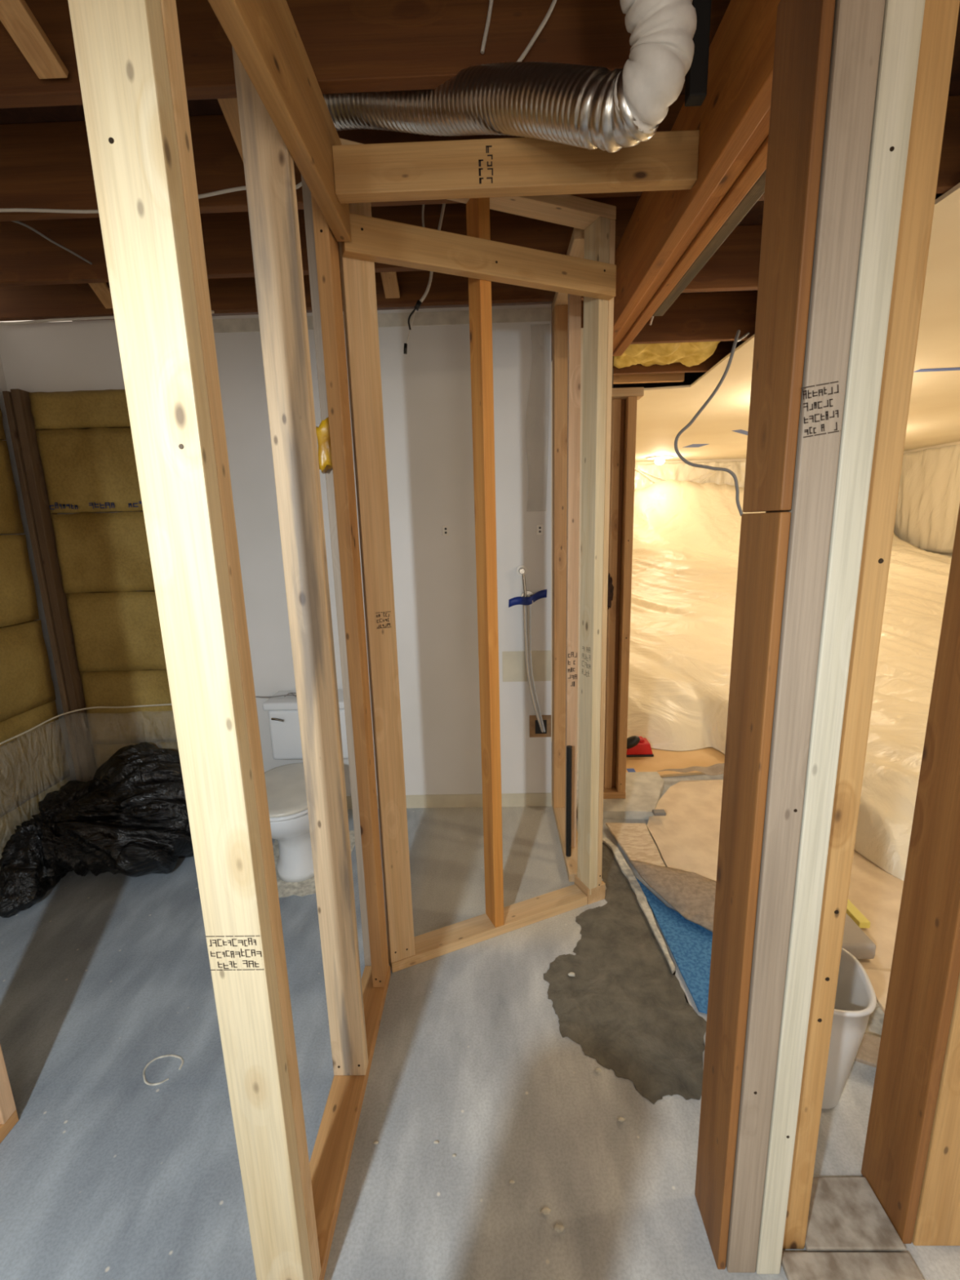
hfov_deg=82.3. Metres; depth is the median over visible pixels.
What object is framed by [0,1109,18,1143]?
plate
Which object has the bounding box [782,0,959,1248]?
board
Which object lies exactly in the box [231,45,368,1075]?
stud
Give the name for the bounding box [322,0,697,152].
duct
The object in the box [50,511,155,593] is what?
insulation batt
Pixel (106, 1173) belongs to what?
floor
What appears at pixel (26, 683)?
insulation batt
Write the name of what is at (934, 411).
ceiling
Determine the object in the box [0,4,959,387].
ceiling
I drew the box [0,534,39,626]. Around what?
insulation batt
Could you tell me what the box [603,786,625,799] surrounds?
plate
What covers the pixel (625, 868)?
ridge
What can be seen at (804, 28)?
board
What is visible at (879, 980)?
tile
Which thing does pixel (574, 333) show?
stud
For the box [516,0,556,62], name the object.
cable
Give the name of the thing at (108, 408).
insulation batt
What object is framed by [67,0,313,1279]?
stud
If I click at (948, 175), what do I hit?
joist
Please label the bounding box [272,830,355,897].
bath mat
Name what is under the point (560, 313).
stud
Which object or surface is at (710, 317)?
joist
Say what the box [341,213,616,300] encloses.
header board
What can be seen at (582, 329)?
wall
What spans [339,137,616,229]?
plate
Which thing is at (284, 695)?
wire
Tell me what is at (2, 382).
wall
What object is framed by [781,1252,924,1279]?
tile
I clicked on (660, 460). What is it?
ceiling lamp
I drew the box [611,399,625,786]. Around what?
stud
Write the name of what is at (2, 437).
insulation batt
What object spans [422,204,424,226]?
hanging wire
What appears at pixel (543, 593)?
tape
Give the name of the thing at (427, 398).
wall
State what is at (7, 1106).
stud
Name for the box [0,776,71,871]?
insulation batt
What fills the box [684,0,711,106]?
strap
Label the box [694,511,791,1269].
board
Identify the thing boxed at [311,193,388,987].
stud
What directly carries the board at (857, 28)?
on the floor
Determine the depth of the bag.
2.40 m
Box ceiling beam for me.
[613,0,780,340]
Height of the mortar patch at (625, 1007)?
0.002 m
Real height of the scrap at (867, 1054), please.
0.016 m
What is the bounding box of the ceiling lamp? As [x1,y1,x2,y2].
[646,455,672,464]
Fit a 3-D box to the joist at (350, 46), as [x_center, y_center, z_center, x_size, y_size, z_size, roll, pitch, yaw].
[-0.829,-1.338,1.214,2.850,0.235,0.039,-1,12,1]
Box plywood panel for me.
[626,746,724,777]
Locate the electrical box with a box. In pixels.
[528,715,551,737]
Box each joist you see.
[0,0,729,108]
[0,94,684,221]
[0,195,636,286]
[0,271,583,321]
[581,290,757,344]
[612,340,746,374]
[636,95,959,204]
[681,224,762,293]
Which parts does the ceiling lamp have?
globe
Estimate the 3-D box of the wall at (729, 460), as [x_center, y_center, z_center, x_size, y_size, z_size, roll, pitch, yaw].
[3.663,-1.873,9.200,6.000,2.700,0.100,-1,12,1]
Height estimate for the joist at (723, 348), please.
0.235 m
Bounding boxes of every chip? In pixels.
[540,1207,551,1214]
[553,1223,564,1232]
[568,972,575,976]
[595,1068,601,1072]
[617,1116,625,1122]
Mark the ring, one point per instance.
(165, 1055)
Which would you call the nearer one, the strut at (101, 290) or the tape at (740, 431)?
the strut at (101, 290)
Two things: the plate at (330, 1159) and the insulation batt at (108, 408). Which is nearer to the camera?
the plate at (330, 1159)
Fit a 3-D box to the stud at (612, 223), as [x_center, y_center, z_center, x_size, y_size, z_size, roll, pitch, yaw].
[0.431,-0.160,1.999,0.022,2.379,0.087,-7,13,-23]
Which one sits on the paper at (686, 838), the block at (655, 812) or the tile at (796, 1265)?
the block at (655, 812)
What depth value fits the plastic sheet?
2.74 m
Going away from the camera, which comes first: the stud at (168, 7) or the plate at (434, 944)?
the stud at (168, 7)
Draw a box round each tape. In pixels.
[508,589,546,607]
[626,768,635,772]
[684,444,707,447]
[733,429,747,435]
[913,367,959,372]
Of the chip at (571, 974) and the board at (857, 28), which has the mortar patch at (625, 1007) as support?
the chip at (571, 974)
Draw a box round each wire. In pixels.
[255,692,296,697]
[403,204,445,354]
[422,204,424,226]
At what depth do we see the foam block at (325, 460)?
1.48 m
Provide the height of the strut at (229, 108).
0.202 m
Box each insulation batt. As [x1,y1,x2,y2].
[0,408,5,439]
[0,440,24,533]
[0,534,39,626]
[0,620,55,721]
[0,700,70,817]
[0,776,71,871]
[28,389,130,430]
[35,427,142,513]
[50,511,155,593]
[66,591,166,671]
[80,669,177,744]
[93,742,178,768]
[613,341,720,368]
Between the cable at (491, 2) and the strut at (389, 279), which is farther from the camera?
the strut at (389, 279)
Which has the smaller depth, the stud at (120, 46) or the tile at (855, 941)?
the stud at (120, 46)
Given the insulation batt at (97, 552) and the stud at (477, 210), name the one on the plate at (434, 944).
the stud at (477, 210)
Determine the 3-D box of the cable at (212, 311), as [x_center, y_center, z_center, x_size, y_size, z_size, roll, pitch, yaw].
[-1.839,-1.390,2.331,1.254,0.059,0.495,-8,14,-30]
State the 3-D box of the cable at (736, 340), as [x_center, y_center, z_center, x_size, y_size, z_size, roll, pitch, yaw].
[1.125,-1.008,2.344,0.217,0.941,1.365,6,14,33]
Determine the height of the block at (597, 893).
0.100 m
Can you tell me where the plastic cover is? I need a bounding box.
[626,479,951,880]
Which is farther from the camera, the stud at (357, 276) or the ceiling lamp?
the ceiling lamp
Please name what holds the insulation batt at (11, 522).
attached to the wall at (2, 382)
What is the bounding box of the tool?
[626,735,653,756]
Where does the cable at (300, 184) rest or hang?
attached to the joist at (43, 165)
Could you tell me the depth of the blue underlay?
1.95 m
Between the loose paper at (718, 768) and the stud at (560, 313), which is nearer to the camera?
the stud at (560, 313)
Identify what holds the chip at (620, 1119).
on the floor
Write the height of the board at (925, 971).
2.454 m
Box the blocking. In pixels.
[613,372,684,383]
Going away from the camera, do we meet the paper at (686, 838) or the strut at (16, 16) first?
the strut at (16, 16)
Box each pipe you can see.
[516,564,533,604]
[523,604,545,732]
[565,745,572,857]
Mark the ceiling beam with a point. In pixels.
(741, 52)
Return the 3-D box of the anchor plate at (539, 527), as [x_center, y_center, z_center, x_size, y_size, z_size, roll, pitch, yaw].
[0.291,-0.536,2.665,0.032,0.048,0.003,-1,12,1]
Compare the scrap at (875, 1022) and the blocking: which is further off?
the blocking
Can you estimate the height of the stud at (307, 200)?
2.416 m
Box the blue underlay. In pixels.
[635,876,712,1013]
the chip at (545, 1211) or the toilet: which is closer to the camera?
the chip at (545, 1211)
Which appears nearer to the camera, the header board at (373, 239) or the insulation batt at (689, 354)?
the header board at (373, 239)
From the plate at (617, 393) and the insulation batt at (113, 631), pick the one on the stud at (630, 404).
the plate at (617, 393)
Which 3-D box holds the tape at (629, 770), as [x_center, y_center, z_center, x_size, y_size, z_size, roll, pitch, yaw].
[0.914,0.792,3.307,0.045,0.001,0.080,-1,12,1]
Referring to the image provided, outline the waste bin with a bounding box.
[822,947,876,1108]
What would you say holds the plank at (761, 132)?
attached to the ceiling beam
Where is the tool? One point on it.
(637, 746)
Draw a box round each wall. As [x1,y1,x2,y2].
[0,303,551,795]
[0,355,75,780]
[551,328,583,773]
[635,458,746,464]
[903,440,959,556]
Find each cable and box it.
[0,182,302,213]
[0,310,214,324]
[12,220,92,264]
[480,0,493,53]
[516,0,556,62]
[674,329,749,515]
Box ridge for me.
[602,833,675,973]
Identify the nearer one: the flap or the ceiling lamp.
the flap
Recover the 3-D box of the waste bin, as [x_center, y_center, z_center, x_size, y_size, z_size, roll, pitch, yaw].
[0.856,1.010,1.462,0.278,0.358,0.264,2,12,17]
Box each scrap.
[854,1032,880,1067]
[864,1006,884,1037]
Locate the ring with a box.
[142,1054,183,1085]
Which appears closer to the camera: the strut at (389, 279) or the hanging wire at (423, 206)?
the hanging wire at (423, 206)
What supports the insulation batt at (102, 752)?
attached to the wall at (427, 398)
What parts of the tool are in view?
handle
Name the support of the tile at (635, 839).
on the floor
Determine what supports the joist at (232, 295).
on the plate at (560, 299)
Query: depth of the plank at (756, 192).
1.46 m
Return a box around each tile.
[576,771,664,819]
[605,822,666,866]
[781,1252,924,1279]
[804,1177,906,1252]
[841,912,875,959]
[864,968,890,1013]
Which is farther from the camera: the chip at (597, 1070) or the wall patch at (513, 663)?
the wall patch at (513, 663)
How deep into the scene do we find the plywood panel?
3.43 m
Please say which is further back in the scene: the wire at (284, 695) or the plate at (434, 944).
the wire at (284, 695)
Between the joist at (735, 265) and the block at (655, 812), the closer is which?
the joist at (735, 265)
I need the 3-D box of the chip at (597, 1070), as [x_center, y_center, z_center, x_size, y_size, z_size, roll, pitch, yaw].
[0.327,1.191,1.519,0.017,0.005,0.011,-4,12,-13]
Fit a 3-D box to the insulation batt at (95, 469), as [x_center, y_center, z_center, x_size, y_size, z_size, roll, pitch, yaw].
[-1.765,-0.804,2.604,0.608,0.382,0.081,-1,12,1]
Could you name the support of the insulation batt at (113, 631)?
attached to the wall at (427, 398)
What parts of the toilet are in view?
flush lever, lid, seat, bowl, tank lid, tank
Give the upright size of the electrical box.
0.120 m
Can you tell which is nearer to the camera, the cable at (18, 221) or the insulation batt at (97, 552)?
the cable at (18, 221)
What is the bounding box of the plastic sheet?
[0,703,172,744]
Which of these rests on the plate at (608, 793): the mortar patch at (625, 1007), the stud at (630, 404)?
the stud at (630, 404)
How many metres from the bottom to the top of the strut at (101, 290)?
0.201 m
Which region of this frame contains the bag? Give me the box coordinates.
[0,742,194,917]
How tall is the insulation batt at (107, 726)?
0.389 m
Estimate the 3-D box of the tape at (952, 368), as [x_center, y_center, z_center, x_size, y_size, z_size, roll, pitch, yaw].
[3.182,-1.827,3.701,0.450,0.002,0.070,-1,12,4]
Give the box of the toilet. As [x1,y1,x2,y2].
[262,688,348,882]
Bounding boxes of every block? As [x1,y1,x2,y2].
[315,417,332,473]
[574,874,605,904]
[652,808,666,816]
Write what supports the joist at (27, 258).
attached to the ceiling at (195, 107)
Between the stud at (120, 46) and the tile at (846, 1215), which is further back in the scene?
the tile at (846, 1215)
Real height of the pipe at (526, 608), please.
0.663 m
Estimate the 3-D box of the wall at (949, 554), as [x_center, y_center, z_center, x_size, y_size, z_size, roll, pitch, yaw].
[6.508,-0.703,3.213,0.100,2.700,11.999,-1,12,1]
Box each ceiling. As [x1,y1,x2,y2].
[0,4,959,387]
[635,182,959,462]
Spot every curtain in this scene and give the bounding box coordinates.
[634,461,746,490]
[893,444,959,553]
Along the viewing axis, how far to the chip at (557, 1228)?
1.18 m
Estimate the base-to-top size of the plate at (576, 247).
0.038 m
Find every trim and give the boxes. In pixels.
[212,307,551,333]
[346,792,551,808]
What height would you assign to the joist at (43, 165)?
0.235 m
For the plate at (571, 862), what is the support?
on the floor
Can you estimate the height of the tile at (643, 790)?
0.044 m
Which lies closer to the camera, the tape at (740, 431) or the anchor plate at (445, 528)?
the anchor plate at (445, 528)
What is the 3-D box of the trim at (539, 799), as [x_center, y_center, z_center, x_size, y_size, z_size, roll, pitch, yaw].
[-0.511,0.878,2.974,1.788,0.075,0.004,-1,12,1]
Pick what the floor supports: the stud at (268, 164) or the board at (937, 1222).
the board at (937, 1222)
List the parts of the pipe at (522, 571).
rod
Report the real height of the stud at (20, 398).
2.150 m
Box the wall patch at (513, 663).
[502,650,551,681]
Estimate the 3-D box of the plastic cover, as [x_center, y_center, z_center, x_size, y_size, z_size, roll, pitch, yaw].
[3.476,-0.776,5.290,5.712,2.120,7.772,-1,12,1]
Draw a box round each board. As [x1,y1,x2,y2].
[332,129,699,203]
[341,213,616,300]
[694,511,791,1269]
[725,0,884,1272]
[742,0,835,512]
[755,0,925,1274]
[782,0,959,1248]
[861,503,959,1244]
[911,972,959,1245]
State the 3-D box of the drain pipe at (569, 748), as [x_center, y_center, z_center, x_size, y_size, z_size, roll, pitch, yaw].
[0.387,0.705,2.388,0.024,0.515,0.023,-1,12,1]
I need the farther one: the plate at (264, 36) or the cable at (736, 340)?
the cable at (736, 340)
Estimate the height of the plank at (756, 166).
0.244 m
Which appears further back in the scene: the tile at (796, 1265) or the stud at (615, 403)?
the stud at (615, 403)
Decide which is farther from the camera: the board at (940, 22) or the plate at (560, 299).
the plate at (560, 299)
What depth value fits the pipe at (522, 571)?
2.69 m
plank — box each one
[613,106,770,351]
[613,133,768,355]
[652,168,766,315]
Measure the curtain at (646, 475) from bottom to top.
0.814 m
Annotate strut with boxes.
[0,0,68,79]
[88,282,112,308]
[217,97,243,161]
[380,271,399,298]
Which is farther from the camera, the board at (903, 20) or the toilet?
the toilet
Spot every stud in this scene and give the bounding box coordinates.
[0,1044,16,1124]
[2,391,84,782]
[10,388,97,782]
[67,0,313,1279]
[160,0,320,1279]
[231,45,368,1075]
[301,174,371,965]
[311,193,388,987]
[338,202,414,962]
[466,197,503,927]
[551,305,568,807]
[564,293,581,847]
[577,216,609,894]
[596,219,615,885]
[604,399,621,788]
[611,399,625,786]
[615,395,637,791]
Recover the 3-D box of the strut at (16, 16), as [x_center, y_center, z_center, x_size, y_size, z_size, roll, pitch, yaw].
[-0.938,-1.284,0.981,0.064,0.202,0.416,-1,12,1]
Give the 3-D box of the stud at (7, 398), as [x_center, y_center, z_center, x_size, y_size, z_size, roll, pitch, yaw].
[-2.110,-0.079,2.712,0.027,2.140,0.050,-1,12,1]
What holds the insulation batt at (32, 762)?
attached to the wall at (2, 382)
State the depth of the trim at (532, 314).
2.48 m
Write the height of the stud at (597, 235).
2.379 m
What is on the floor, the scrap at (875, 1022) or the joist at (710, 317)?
the scrap at (875, 1022)
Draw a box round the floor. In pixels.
[0,740,959,1279]
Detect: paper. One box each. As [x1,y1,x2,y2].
[646,779,903,971]
[657,763,724,775]
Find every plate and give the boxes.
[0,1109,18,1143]
[208,0,351,241]
[309,965,391,1279]
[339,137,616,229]
[387,884,587,972]
[442,525,448,535]
[536,524,542,534]
[551,800,577,881]
[552,292,568,311]
[566,227,584,258]
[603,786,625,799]
[611,386,644,400]
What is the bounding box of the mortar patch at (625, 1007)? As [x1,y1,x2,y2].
[543,842,706,1104]
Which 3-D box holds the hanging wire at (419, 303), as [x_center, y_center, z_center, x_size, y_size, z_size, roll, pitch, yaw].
[-0.196,-1.326,1.974,0.189,0.542,0.017,-1,12,1]
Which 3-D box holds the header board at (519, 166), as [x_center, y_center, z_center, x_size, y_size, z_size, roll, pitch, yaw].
[0.077,-1.065,1.238,0.811,0.096,0.039,-1,12,1]
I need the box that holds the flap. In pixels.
[629,859,715,932]
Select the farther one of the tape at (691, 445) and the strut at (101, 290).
the tape at (691, 445)
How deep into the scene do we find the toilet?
2.39 m

